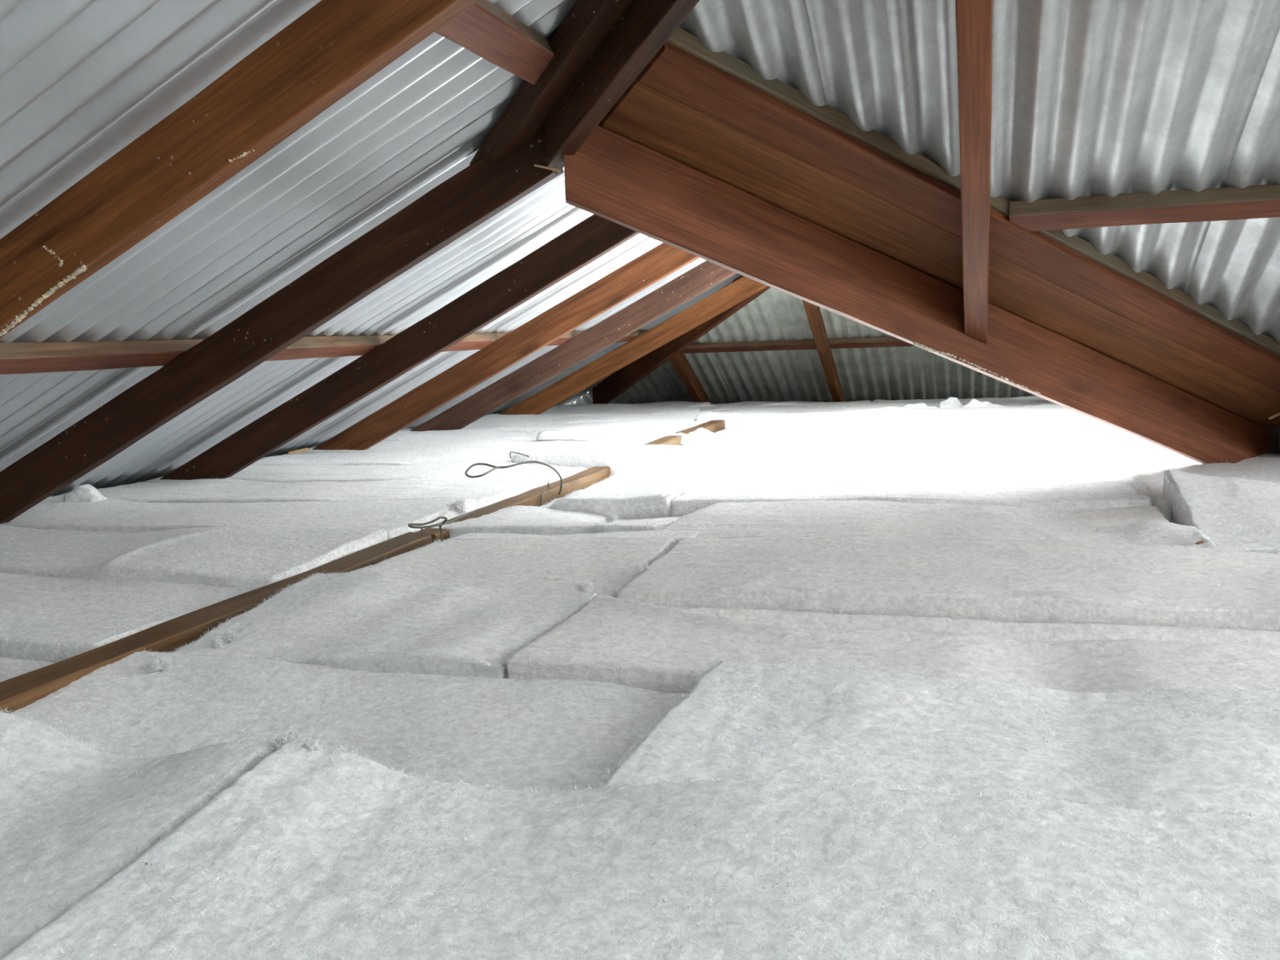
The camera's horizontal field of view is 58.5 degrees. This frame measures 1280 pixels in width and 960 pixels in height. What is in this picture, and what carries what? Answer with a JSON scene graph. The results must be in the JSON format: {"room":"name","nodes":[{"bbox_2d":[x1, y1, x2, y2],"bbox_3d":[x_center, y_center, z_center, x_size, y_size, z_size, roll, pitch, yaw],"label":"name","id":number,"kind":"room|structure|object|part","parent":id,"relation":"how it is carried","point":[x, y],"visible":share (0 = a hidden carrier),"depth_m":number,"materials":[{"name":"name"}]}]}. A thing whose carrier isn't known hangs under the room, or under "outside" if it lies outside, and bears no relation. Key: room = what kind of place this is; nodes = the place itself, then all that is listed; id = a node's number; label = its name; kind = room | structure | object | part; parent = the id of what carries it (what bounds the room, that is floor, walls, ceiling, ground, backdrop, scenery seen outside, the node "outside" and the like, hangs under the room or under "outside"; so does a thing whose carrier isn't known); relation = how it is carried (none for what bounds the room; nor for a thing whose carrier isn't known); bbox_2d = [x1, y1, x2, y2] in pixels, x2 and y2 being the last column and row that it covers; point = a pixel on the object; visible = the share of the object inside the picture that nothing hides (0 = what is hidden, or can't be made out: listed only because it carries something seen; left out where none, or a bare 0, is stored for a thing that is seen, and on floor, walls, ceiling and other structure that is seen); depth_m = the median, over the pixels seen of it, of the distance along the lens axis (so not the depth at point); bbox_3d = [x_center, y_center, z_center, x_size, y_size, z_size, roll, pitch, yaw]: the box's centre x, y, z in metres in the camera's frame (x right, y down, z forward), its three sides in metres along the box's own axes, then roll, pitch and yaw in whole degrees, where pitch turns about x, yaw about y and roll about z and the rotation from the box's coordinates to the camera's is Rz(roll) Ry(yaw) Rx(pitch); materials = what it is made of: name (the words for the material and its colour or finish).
{"room":"attic","nodes":[
{"label":"attic","id":0,"kind":"room"},
{"bbox_2d":[0,0,1037,496],"bbox_3d":[0.885,-1.117,3.717,6.436,2.462,10.657,0,8,16],"label":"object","id":1,"kind":"structure","parent":0,"point":[81,80],"depth_m":2.76,"materials":[{"name":"metal"}]},
{"bbox_2d":[569,396,1012,404],"bbox_3d":[1.958,-0.583,9.039,5.380,0.130,0.050,0,8,16],"label":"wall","id":2,"kind":"structure","parent":0,"point":[1011,397],"depth_m":9.07,"materials":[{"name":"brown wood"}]},
{"bbox_2d":[679,0,1279,345],"bbox_3d":[3.319,-1.234,0.420,4.304,3.076,7.270,-6,8,-27],"label":"sheet","id":3,"kind":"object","parent":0,"point":[1110,98],"depth_m":2.54,"materials":[{"name":"metal"}]},
{"bbox_3d":[1.828,0.170,3.532,8.500,0.015,10.900,0,8,16],"label":"floor","id":4,"kind":"structure","parent":0,"visible":0},
{"bbox_2d":[0,656,56,684],"bbox_3d":[-1.788,0.396,2.003,1.667,0.176,0.434,0,8,16],"label":"insulation batt","id":5,"kind":"object","parent":4,"relation":"on","point":[11,668],"visible":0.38,"depth_m":1.93,"materials":[{"name":"white fabric"}]},
{"bbox_2d":[0,571,256,662],"bbox_3d":[-1.651,0.320,2.459,1.667,0.204,0.542,0,8,16],"label":"insulation batt","id":6,"kind":"object","parent":4,"relation":"on","point":[53,619],"visible":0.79,"depth_m":2.25,"materials":[{"name":"white fabric"}]},
{"bbox_2d":[0,706,301,957],"bbox_3d":[-1.203,0.442,1.204,1.446,0.242,0.816,0,8,16],"label":"insulation batt","id":7,"kind":"object","parent":4,"relation":"on","point":[73,812],"visible":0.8,"depth_m":1.26,"materials":[{"name":"white fabric"}]},
{"bbox_2d":[0,523,387,588],"bbox_3d":[-1.507,0.245,2.945,1.667,0.218,0.543,0,8,16],"label":"insulation batt","id":8,"kind":"object","parent":4,"relation":"on","point":[252,555],"visible":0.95,"depth_m":2.74,"materials":[{"name":"white fabric"}]},
{"bbox_2d":[0,532,432,713],"bbox_3d":[-0.846,0.326,2.110,0.095,0.126,1.950,0,8,16],"label":"joist","id":9,"kind":"object","parent":4,"relation":"on","point":[15,694],"depth_m":2.06,"materials":[{"name":"brown wood"}]},
{"bbox_2d":[0,496,476,540],"bbox_3d":[-1.367,0.184,3.455,1.686,0.202,0.557,0,8,16],"label":"insulation batt","id":10,"kind":"object","parent":4,"relation":"on","point":[108,515],"visible":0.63,"depth_m":3.34,"materials":[{"name":"white fabric"}]},
{"bbox_2d":[63,481,109,502],"bbox_3d":[-1.832,0.045,3.789,0.110,0.075,0.127,-1,7,11],"label":"batt offcut","id":11,"kind":"object","parent":10,"relation":"on","point":[86,492],"visible":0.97,"depth_m":3.75,"materials":[{"name":"white fabric"}]},
{"bbox_2d":[0,0,478,339],"bbox_3d":[-1.043,-0.391,2.005,3.121,1.673,0.056,0,8,17],"label":"rafter","id":12,"kind":"object","parent":4,"relation":"on","point":[334,47],"visible":1,"depth_m":1.86,"materials":[{"name":"brown wood"}]},
{"bbox_2d":[435,0,553,84],"bbox_3d":[-0.292,-0.866,2.214,0.098,0.075,0.930,0,8,16],"label":"batten","id":13,"kind":"object","parent":12,"relation":"attached to","point":[484,29],"visible":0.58,"depth_m":2.22,"materials":[{"name":"red wood"}]},
{"bbox_2d":[0,120,563,524],"bbox_3d":[-1.213,-0.288,3.124,2.163,1.198,0.052,0,8,16],"label":"rafter","id":14,"kind":"object","parent":4,"relation":"on","point":[485,188],"visible":0.94,"depth_m":3.00,"materials":[{"name":"brown wood"}]},
{"bbox_2d":[56,476,539,510],"bbox_3d":[-1.216,0.114,3.962,1.688,0.203,0.554,0,8,16],"label":"insulation batt","id":15,"kind":"object","parent":4,"relation":"on","point":[486,493],"visible":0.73,"depth_m":3.90,"materials":[{"name":"white fabric"}]},
{"bbox_2d":[10,648,688,791],"bbox_3d":[-0.448,0.394,1.618,1.029,0.181,0.463,0,8,16],"label":"insulation batt","id":16,"kind":"object","parent":4,"relation":"on","point":[562,733],"visible":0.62,"depth_m":1.64,"materials":[{"name":"white fabric"}]},
{"bbox_2d":[141,462,588,487],"bbox_3d":[-1.070,0.049,4.459,1.689,0.197,0.558,0,8,16],"label":"insulation batt","id":17,"kind":"object","parent":4,"relation":"on","point":[455,471],"visible":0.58,"depth_m":4.36,"materials":[{"name":"white fabric"}]},
{"bbox_2d":[509,451,528,458],"bbox_3d":[-0.468,-0.098,4.387,0.022,0.032,0.116,3,9,33],"label":"wire","id":18,"kind":"object","parent":17,"relation":"on","point":[510,452],"visible":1,"depth_m":4.39,"materials":[{"name":"grey metal"}]},
{"bbox_2d":[168,569,603,678],"bbox_3d":[-0.449,0.321,2.104,0.670,0.204,0.544,0,8,16],"label":"insulation batt","id":19,"kind":"object","parent":4,"relation":"on","point":[381,622],"visible":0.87,"depth_m":2.04,"materials":[{"name":"white fabric"}]},
{"bbox_2d":[160,214,639,479],"bbox_3d":[-0.913,-0.427,4.136,2.160,1.203,0.051,0,8,17],"label":"rafter","id":20,"kind":"object","parent":4,"relation":"on","point":[594,237],"visible":0.8,"depth_m":4.08,"materials":[{"name":"brown wood"}]},
{"bbox_2d":[250,448,550,465],"bbox_3d":[-1.083,-0.020,5.007,1.356,0.198,0.555,0,8,16],"label":"insulation batt","id":21,"kind":"object","parent":4,"relation":"on","point":[393,457],"visible":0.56,"depth_m":4.94,"materials":[{"name":"white fabric"}]},
{"bbox_2d":[288,448,308,454],"bbox_3d":[-1.571,-0.133,5.259,0.089,0.026,0.021,-4,8,-18],"label":"splinter","id":22,"kind":"object","parent":21,"relation":"on","point":[304,449],"visible":1,"depth_m":5.25,"materials":[{"name":"brown wood"}]},
{"bbox_2d":[293,435,659,453],"bbox_3d":[-0.774,-0.091,5.451,1.691,0.205,0.563,0,8,16],"label":"insulation batt","id":23,"kind":"object","parent":4,"relation":"on","point":[473,444],"visible":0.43,"depth_m":5.40,"materials":[{"name":"white fabric"}]},
{"bbox_2d":[537,428,610,440],"bbox_3d":[-0.318,-0.217,5.464,0.354,0.054,0.076,0,8,16],"label":"batt offcut","id":24,"kind":"object","parent":23,"relation":"on","point":[571,434],"visible":1,"depth_m":5.45,"materials":[{"name":"white fabric"}]},
{"bbox_2d":[311,243,698,450],"bbox_3d":[-0.618,-0.564,5.130,2.161,1.200,0.051,0,8,17],"label":"rafter","id":25,"kind":"object","parent":4,"relation":"on","point":[662,260],"visible":0.82,"depth_m":5.09,"materials":[{"name":"brown wood"}]},
{"bbox_2d":[346,535,677,597],"bbox_3d":[-0.286,0.257,2.595,0.656,0.194,0.571,0,8,16],"label":"insulation batt","id":26,"kind":"object","parent":4,"relation":"on","point":[554,566],"visible":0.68,"depth_m":2.59,"materials":[{"name":"white fabric"}]},
{"bbox_2d":[408,511,474,541],"bbox_3d":[-0.488,0.108,2.985,0.065,0.079,0.540,-1,7,9],"label":"wire","id":27,"kind":"object","parent":26,"relation":"on","point":[444,522],"visible":1,"depth_m":2.80,"materials":[{"name":"grey metal"}]},
{"bbox_2d":[417,466,611,542],"bbox_3d":[-0.310,0.083,3.917,0.080,0.124,1.850,0,8,16],"label":"joist","id":28,"kind":"object","parent":4,"relation":"on","point":[584,478],"depth_m":3.82,"materials":[{"name":"brown wood"}]},
{"bbox_2d":[465,460,562,494],"bbox_3d":[-0.396,0.005,3.703,0.100,0.142,0.411,4,10,42],"label":"wire","id":29,"kind":"object","parent":28,"relation":"attached to","point":[494,467],"visible":1,"depth_m":3.64,"materials":[{"name":"grey metal"}]},
{"bbox_2d":[539,489,545,506],"bbox_3d":[-0.318,0.065,3.795,0.013,0.058,0.230,-2,7,2],"label":"wire","id":30,"kind":"object","parent":28,"relation":"hanging from","point":[544,492],"visible":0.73,"depth_m":3.71,"materials":[{"name":"grey metal"}]},
{"bbox_2d":[382,426,685,440],"bbox_3d":[-0.642,-0.158,5.954,1.721,0.202,0.567,0,8,16],"label":"insulation batt","id":31,"kind":"object","parent":4,"relation":"on","point":[455,434],"visible":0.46,"depth_m":5.96,"materials":[{"name":"white fabric"}]},
{"bbox_2d":[400,419,704,432],"bbox_3d":[-0.492,-0.226,6.458,1.732,0.200,0.568,0,8,16],"label":"insulation batt","id":32,"kind":"object","parent":4,"relation":"on","point":[515,426],"visible":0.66,"depth_m":6.30,"materials":[{"name":"white fabric"}]},
{"bbox_2d":[429,497,680,537],"bbox_3d":[-0.225,0.160,3.204,0.697,0.230,0.406,0,8,16],"label":"insulation batt","id":33,"kind":"object","parent":4,"relation":"on","point":[518,519],"visible":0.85,"depth_m":3.09,"materials":[{"name":"white fabric"}]},
{"bbox_2d":[443,528,700,544],"bbox_3d":[-0.164,0.217,2.923,0.678,0.183,0.172,0,8,16],"label":"insulation batt","id":34,"kind":"object","parent":4,"relation":"on","point":[675,534],"visible":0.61,"depth_m":2.89,"materials":[{"name":"white fabric"}]},
{"bbox_2d":[410,260,736,431],"bbox_3d":[-0.337,-0.694,6.081,2.160,1.201,0.051,0,8,16],"label":"rafter","id":35,"kind":"object","parent":4,"relation":"on","point":[707,274],"visible":0.73,"depth_m":6.05,"materials":[{"name":"brown wood"}]},
{"bbox_2d":[0,329,648,374],"bbox_3d":[-1.126,-0.419,3.642,0.096,0.075,8.800,0,8,16],"label":"batten","id":36,"kind":"object","parent":35,"relation":"attached to","point":[15,357],"visible":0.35,"depth_m":2.97,"materials":[{"name":"red wood"}]},
{"bbox_2d":[471,410,711,424],"bbox_3d":[-0.387,-0.293,6.969,1.608,0.196,0.527,0,8,16],"label":"insulation batt","id":37,"kind":"object","parent":4,"relation":"on","point":[578,418],"visible":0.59,"depth_m":6.93,"materials":[{"name":"white fabric"}]},
{"bbox_2d":[489,408,700,415],"bbox_3d":[-0.336,-0.358,7.495,1.411,0.190,0.525,0,8,16],"label":"insulation batt","id":38,"kind":"object","parent":4,"relation":"on","point":[655,411],"visible":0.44,"depth_m":7.46,"materials":[{"name":"white fabric"}]},
{"bbox_2d":[537,475,706,519],"bbox_3d":[-0.086,0.108,3.627,0.513,0.218,0.550,0,8,16],"label":"insulation batt","id":39,"kind":"object","parent":4,"relation":"on","point":[632,499],"visible":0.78,"depth_m":3.40,"materials":[{"name":"white fabric"}]},
{"bbox_2d":[546,404,698,410],"bbox_3d":[-0.258,-0.423,8.016,1.257,0.184,0.525,0,8,16],"label":"insulation batt","id":40,"kind":"object","parent":4,"relation":"on","point":[600,406],"visible":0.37,"depth_m":8.04,"materials":[{"name":"white fabric"}]},
{"bbox_2d":[511,443,742,476],"bbox_3d":[-0.037,-0.039,4.694,0.877,0.237,0.551,0,8,16],"label":"insulation batt","id":41,"kind":"object","parent":4,"relation":"on","point":[621,459],"visible":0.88,"depth_m":4.51,"materials":[{"name":"white fabric"}]},
{"bbox_2d":[552,400,711,407],"bbox_3d":[-0.121,-0.495,8.575,1.208,0.177,0.642,0,8,16],"label":"insulation batt","id":42,"kind":"object","parent":4,"relation":"on","point":[680,402],"visible":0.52,"depth_m":8.47,"materials":[{"name":"white fabric"}]},
{"bbox_2d":[498,275,769,414],"bbox_3d":[0.072,-0.885,7.248,2.281,1.259,0.051,0,8,16],"label":"rafter","id":43,"kind":"object","parent":4,"relation":"on","point":[744,287],"visible":0.69,"depth_m":7.25,"materials":[{"name":"orange wood"}]},
{"bbox_2d":[0,733,1279,959],"bbox_3d":[0.217,0.457,0.787,1.570,0.215,0.810,0,8,16],"label":"insulation batt","id":44,"kind":"object","parent":4,"relation":"on","point":[313,852],"visible":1,"depth_m":1.03,"materials":[{"name":"white fabric"}]},
{"bbox_2d":[643,419,724,445],"bbox_3d":[0.199,-0.168,5.640,0.082,0.123,1.760,0,8,16],"label":"joist","id":45,"kind":"object","parent":4,"relation":"on","point":[713,425],"depth_m":5.80,"materials":[{"name":"brown wood"}]},
{"bbox_2d":[569,458,908,493],"bbox_3d":[0.361,0.049,4.039,1.143,0.199,0.570,0,8,16],"label":"insulation batt","id":46,"kind":"object","parent":4,"relation":"on","point":[786,470],"visible":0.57,"depth_m":4.02,"materials":[{"name":"white fabric"}]},
{"bbox_2d":[702,405,845,413],"bbox_3d":[0.797,-0.354,7.159,0.950,0.184,0.528,0,8,16],"label":"insulation batt","id":47,"kind":"object","parent":4,"relation":"on","point":[836,408],"visible":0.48,"depth_m":7.16,"materials":[{"name":"white fabric"}]},
{"bbox_2d":[694,400,871,407],"bbox_3d":[1.038,-0.491,8.233,1.198,0.171,0.641,0,8,16],"label":"insulation batt","id":48,"kind":"object","parent":4,"relation":"on","point":[743,403],"visible":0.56,"depth_m":8.27,"materials":[{"name":"white fabric"}]},
{"bbox_2d":[697,402,871,411],"bbox_3d":[0.921,-0.416,7.669,1.203,0.170,0.529,0,8,16],"label":"insulation batt","id":49,"kind":"object","parent":4,"relation":"on","point":[824,404],"visible":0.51,"depth_m":7.69,"materials":[{"name":"white fabric"}]},
{"bbox_2d":[696,408,880,428],"bbox_3d":[0.862,-0.296,6.596,0.997,0.207,0.524,0,8,16],"label":"insulation batt","id":50,"kind":"object","parent":4,"relation":"on","point":[870,413],"visible":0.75,"depth_m":6.41,"materials":[{"name":"white fabric"}]},
{"bbox_2d":[503,595,1279,693],"bbox_3d":[0.731,0.326,1.764,1.828,0.192,0.548,0,8,16],"label":"insulation batt","id":51,"kind":"object","parent":4,"relation":"on","point":[628,642],"visible":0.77,"depth_m":1.79,"materials":[{"name":"white fabric"}]},
{"bbox_2d":[668,472,1155,516],"bbox_3d":[0.770,0.110,3.373,1.337,0.216,0.555,0,8,16],"label":"insulation batt","id":52,"kind":"object","parent":4,"relation":"on","point":[1044,494],"visible":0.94,"depth_m":3.29,"materials":[{"name":"white fabric"}]},
{"bbox_2d":[649,499,1176,545],"bbox_3d":[0.674,0.183,2.874,1.249,0.203,0.540,0,8,16],"label":"insulation batt","id":53,"kind":"object","parent":4,"relation":"on","point":[866,519],"visible":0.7,"depth_m":2.85,"materials":[{"name":"white fabric"}]},
{"bbox_2d":[1091,520,1219,548],"bbox_3d":[1.155,0.203,2.592,0.258,0.198,0.231,0,8,16],"label":"insulation batt","id":54,"kind":"object","parent":53,"relation":"on","point":[1150,531],"visible":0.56,"depth_m":2.59,"materials":[{"name":"white fabric"}]},
{"bbox_2d":[840,403,1022,411],"bbox_3d":[1.755,-0.356,6.877,1.054,0.190,0.526,0,8,16],"label":"insulation batt","id":55,"kind":"object","parent":4,"relation":"on","point":[880,406],"visible":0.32,"depth_m":6.97,"materials":[{"name":"white fabric"}]},
{"bbox_2d":[903,401,940,408],"bbox_3d":[1.672,-0.427,6.794,0.254,0.072,0.080,1,8,22],"label":"batt offcut","id":56,"kind":"object","parent":55,"relation":"on","point":[918,405],"visible":0.25,"depth_m":6.80,"materials":[{"name":"white fabric"}]},
{"bbox_2d":[939,397,964,408],"bbox_3d":[1.855,-0.447,6.782,0.154,0.082,0.062,0,8,16],"label":"batt offcut","id":57,"kind":"object","parent":55,"relation":"on","point":[947,402],"visible":0.65,"depth_m":6.77,"materials":[{"name":"white fabric"}]},
{"bbox_2d":[960,397,999,407],"bbox_3d":[1.982,-0.424,6.600,0.272,0.099,0.085,-1,7,11],"label":"batt offcut","id":58,"kind":"object","parent":55,"relation":"on","point":[973,402],"visible":0.37,"depth_m":6.60,"materials":[{"name":"white fabric"}]},
{"bbox_2d":[595,657,1279,817],"bbox_3d":[0.744,0.385,1.280,1.541,0.197,0.495,0,8,16],"label":"insulation batt","id":59,"kind":"object","parent":4,"relation":"on","point":[1197,748],"visible":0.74,"depth_m":1.37,"materials":[{"name":"white fabric"}]},
{"bbox_2d":[613,535,1279,631],"bbox_3d":[0.887,0.254,2.275,1.820,0.196,0.568,0,8,16],"label":"insulation batt","id":60,"kind":"object","parent":4,"relation":"on","point":[1045,581],"visible":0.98,"depth_m":2.22,"materials":[{"name":"white fabric"}]},
{"bbox_2d":[1195,541,1204,544],"bbox_3d":[1.185,0.133,2.421,0.020,0.006,0.010,-3,7,-9],"label":"dead leaf","id":61,"kind":"object","parent":60,"relation":"on","point":[1199,542],"visible":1,"depth_m":2.42,"materials":[{"name":"brown plant"}]},
{"bbox_2d":[871,395,1045,404],"bbox_3d":[2.258,-0.483,7.875,1.350,0.156,0.645,0,8,16],"label":"insulation batt","id":62,"kind":"object","parent":4,"relation":"on","point":[965,400],"visible":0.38,"depth_m":7.95,"materials":[{"name":"white fabric"}]},
{"bbox_2d":[875,404,1081,420],"bbox_3d":[1.990,-0.296,6.263,1.345,0.207,0.529,0,8,16],"label":"insulation batt","id":63,"kind":"object","parent":4,"relation":"on","point":[886,412],"visible":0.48,"depth_m":6.31,"materials":[{"name":"white fabric"}]},
{"bbox_2d":[926,399,1057,405],"bbox_3d":[2.073,-0.416,7.324,1.198,0.173,0.528,0,8,16],"label":"insulation batt","id":64,"kind":"object","parent":4,"relation":"on","point":[1023,402],"visible":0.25,"depth_m":7.22,"materials":[{"name":"white fabric"}]},
{"bbox_2d":[865,422,1131,445],"bbox_3d":[1.950,-0.155,5.191,1.830,0.201,0.560,0,8,16],"label":"insulation batt","id":65,"kind":"object","parent":4,"relation":"on","point":[999,430],"visible":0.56,"depth_m":5.24,"materials":[{"name":"white fabric"}]},
{"bbox_2d":[916,411,1108,427],"bbox_3d":[2.200,-0.231,5.657,1.622,0.215,0.573,0,8,16],"label":"insulation batt","id":66,"kind":"object","parent":4,"relation":"on","point":[962,419],"visible":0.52,"depth_m":5.65,"materials":[{"name":"white fabric"}]},
{"bbox_2d":[1024,404,1043,405],"bbox_3d":[2.764,-0.347,6.579,1.047,0.173,0.528,0,8,16],"label":"insulation batt","id":67,"kind":"object","parent":4,"relation":"on","point":[1026,404],"visible":0.02,"depth_m":6.90,"materials":[{"name":"white fabric"}]},
{"bbox_2d":[928,434,1164,465],"bbox_3d":[1.948,-0.084,4.647,1.543,0.195,0.557,0,8,16],"label":"insulation batt","id":68,"kind":"object","parent":4,"relation":"on","point":[1046,442],"visible":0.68,"depth_m":4.67,"materials":[{"name":"white fabric"}]},
{"bbox_2d":[903,459,1279,485],"bbox_3d":[1.589,0.053,3.677,1.477,0.192,0.567,0,8,16],"label":"insulation batt","id":69,"kind":"object","parent":4,"relation":"on","point":[1099,471],"visible":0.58,"depth_m":3.73,"materials":[{"name":"white fabric"}]},
{"bbox_2d":[950,444,1279,465],"bbox_3d":[1.851,-0.020,4.137,1.431,0.204,0.563,0,8,16],"label":"insulation batt","id":70,"kind":"object","parent":4,"relation":"on","point":[1143,455],"visible":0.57,"depth_m":4.15,"materials":[{"name":"white fabric"}]},
{"bbox_2d":[1130,474,1279,522],"bbox_3d":[1.911,0.108,3.038,1.095,0.220,0.558,0,8,16],"label":"insulation batt","id":71,"kind":"object","parent":4,"relation":"on","point":[1152,486],"visible":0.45,"depth_m":3.21,"materials":[{"name":"white fabric"}]},
{"bbox_2d":[1161,467,1279,554],"bbox_3d":[1.834,0.137,2.630,1.116,0.270,0.636,0,8,16],"label":"insulation batt","id":72,"kind":"object","parent":4,"relation":"on","point":[1237,513],"visible":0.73,"depth_m":2.76,"materials":[{"name":"white fabric"}]},
{"bbox_3d":[0.683,-0.150,5.564,0.892,0.188,0.558,0,8,16],"label":"insulation batt","id":73,"kind":"object","parent":4,"relation":"on","visible":0},
{"bbox_2d":[653,431,684,444],"bbox_3d":[0.169,-0.203,5.535,0.309,0.070,0.087,0,8,16],"label":"batt offcut","id":74,"kind":"object","parent":73,"relation":"on","point":[663,433],"visible":0.21,"depth_m":5.54,"materials":[{"name":"white fabric"}]},
{"bbox_3d":[0.681,-0.084,5.022,1.195,0.192,0.554,0,8,16],"label":"insulation batt","id":75,"kind":"object","parent":4,"relation":"on","visible":0},
{"bbox_2d":[682,427,721,445],"bbox_3d":[0.283,-0.199,5.198,0.169,0.079,0.079,-3,7,-6],"label":"batt offcut","id":76,"kind":"object","parent":75,"relation":"on","point":[698,436],"visible":0.98,"depth_m":5.18,"materials":[{"name":"white fabric"}]},
{"bbox_3d":[0.927,-0.222,6.035,1.102,0.196,0.560,0,8,16],"label":"insulation batt","id":77,"kind":"object","parent":4,"relation":"on","visible":0},
{"bbox_2d":[728,413,752,425],"bbox_3d":[0.539,-0.326,6.143,0.128,0.059,0.073,0,8,16],"label":"batt offcut","id":78,"kind":"object","parent":77,"relation":"on","point":[740,419],"visible":1,"depth_m":6.13,"materials":[{"name":"white fabric"}]},
{"bbox_3d":[3.126,-0.131,3.811,1.970,0.283,0.092,0,8,16],"label":"wall plate","id":79,"kind":"object","parent":4,"relation":"on","visible":0},
{"bbox_2d":[564,125,1268,463],"bbox_3d":[1.047,-0.408,3.378,2.767,1.167,0.047,-6,8,-28],"label":"rafter","id":80,"kind":"object","parent":79,"relation":"on","point":[611,177],"visible":0.96,"depth_m":3.12,"materials":[{"name":"red wood"}]},
{"bbox_2d":[533,164,564,173],"bbox_3d":[-0.214,-0.732,2.687,0.079,0.026,0.009,2,8,31],"label":"splinter","id":81,"kind":"object","parent":80,"relation":"attached to","point":[535,166],"visible":1,"depth_m":2.68,"materials":[{"name":"brown wood"}]},
{"bbox_2d":[544,0,701,174],"bbox_3d":[0.322,-1.134,1.672,0.054,1.025,2.320,-6,8,-28],"label":"rafter","id":82,"kind":"object","parent":80,"relation":"attached to","point":[644,27],"visible":0.65,"depth_m":2.39,"materials":[{"name":"brown wood"}]},
{"bbox_2d":[469,0,631,165],"bbox_3d":[0.113,-1.051,1.912,0.092,0.818,2.154,-6,8,-28],"label":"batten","id":83,"kind":"object","parent":82,"relation":"attached to","point":[587,23],"visible":0.86,"depth_m":2.47,"materials":[{"name":"brown wood"}]},
{"bbox_2d":[597,76,1279,426],"bbox_3d":[1.115,-0.535,3.313,2.631,1.006,0.223,-6,8,-28],"label":"board","id":84,"kind":"object","parent":80,"relation":"attached to","point":[644,115],"visible":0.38,"depth_m":3.05,"materials":[{"name":"brown wood"}]},
{"bbox_2d":[637,27,1279,392],"bbox_3d":[1.194,-0.599,3.153,2.631,1.021,0.133,-6,8,-28],"label":"board","id":85,"kind":"object","parent":84,"relation":"on","point":[673,71],"depth_m":2.84,"materials":[{"name":"red wood"}]},
{"bbox_3d":[1.213,-0.623,3.111,2.631,0.964,0.045,-6,8,-28],"label":"valley strip","id":86,"kind":"part","parent":85,"relation":"part of","materials":[{"name":"brown wood"}]},
{"bbox_2d":[1267,411,1279,419],"bbox_3d":[2.155,-0.224,3.855,0.066,0.040,0.013,0,8,16],"label":"splinter","id":87,"kind":"object","parent":84,"relation":"attached to","point":[1277,414],"visible":1,"depth_m":3.85,"materials":[{"name":"brown wood"}]},
{"bbox_2d":[955,0,993,343],"bbox_3d":[0.291,-1.291,1.007,0.066,2.406,4.614,0,8,17],"label":"strut","id":88,"kind":"object","parent":80,"relation":"attached to","point":[975,18],"visible":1,"depth_m":2.46,"materials":[{"name":"red wood"}]},
{"bbox_2d":[1278,426,1279,453],"bbox_3d":[1.448,-1.107,1.223,0.058,2.907,5.630,0,8,16],"label":"rafter","id":89,"kind":"object","parent":79,"relation":"on","point":[1279,426],"visible":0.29,"depth_m":4.01,"materials":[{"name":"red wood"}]},
{"bbox_2d":[1008,183,1279,231],"bbox_3d":[2.359,-0.680,2.548,2.925,0.078,0.096,0,8,16],"label":"batten","id":90,"kind":"object","parent":89,"relation":"attached to","point":[1260,201],"visible":0.98,"depth_m":2.85,"materials":[{"name":"red wood"}]},
{"bbox_3d":[1.660,-0.676,4.741,2.420,1.212,5.215,0,8,16],"label":"ceiling","id":91,"kind":"structure","parent":0,"visible":0},
{"bbox_3d":[0.415,-1.123,4.725,0.028,0.192,4.190,0,8,16],"label":"board","id":92,"kind":"object","parent":91,"relation":"attached to","visible":0},
{"bbox_2d":[591,275,771,404],"bbox_3d":[0.301,-1.024,7.970,0.052,1.223,2.950,-6,8,-28],"label":"rafter","id":93,"kind":"object","parent":92,"relation":"attached to","point":[622,380],"visible":0.49,"depth_m":8.35,"materials":[{"name":"red wood"}]},
{"bbox_2d":[668,351,707,402],"bbox_3d":[0.370,-0.771,8.642,0.062,0.612,0.960,0,8,16],"label":"rafter","id":94,"kind":"object","parent":93,"relation":"attached to","point":[681,364],"visible":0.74,"depth_m":8.56,"materials":[{"name":"brown wood"}]},
{"bbox_2d":[682,336,915,353],"bbox_3d":[1.786,-0.958,7.912,3.470,0.073,0.094,0,8,16],"label":"batten","id":95,"kind":"object","parent":94,"relation":"attached to","point":[890,341],"visible":0.45,"depth_m":8.10,"materials":[{"name":"red wood"}]},
{"bbox_2d":[801,298,843,401],"bbox_3d":[1.236,-0.961,7.796,0.062,1.138,2.030,0,8,16],"label":"rafter","id":96,"kind":"object","parent":93,"relation":"attached to","point":[813,312],"visible":0.62,"depth_m":7.86,"materials":[{"name":"brown wood"}]}
]}

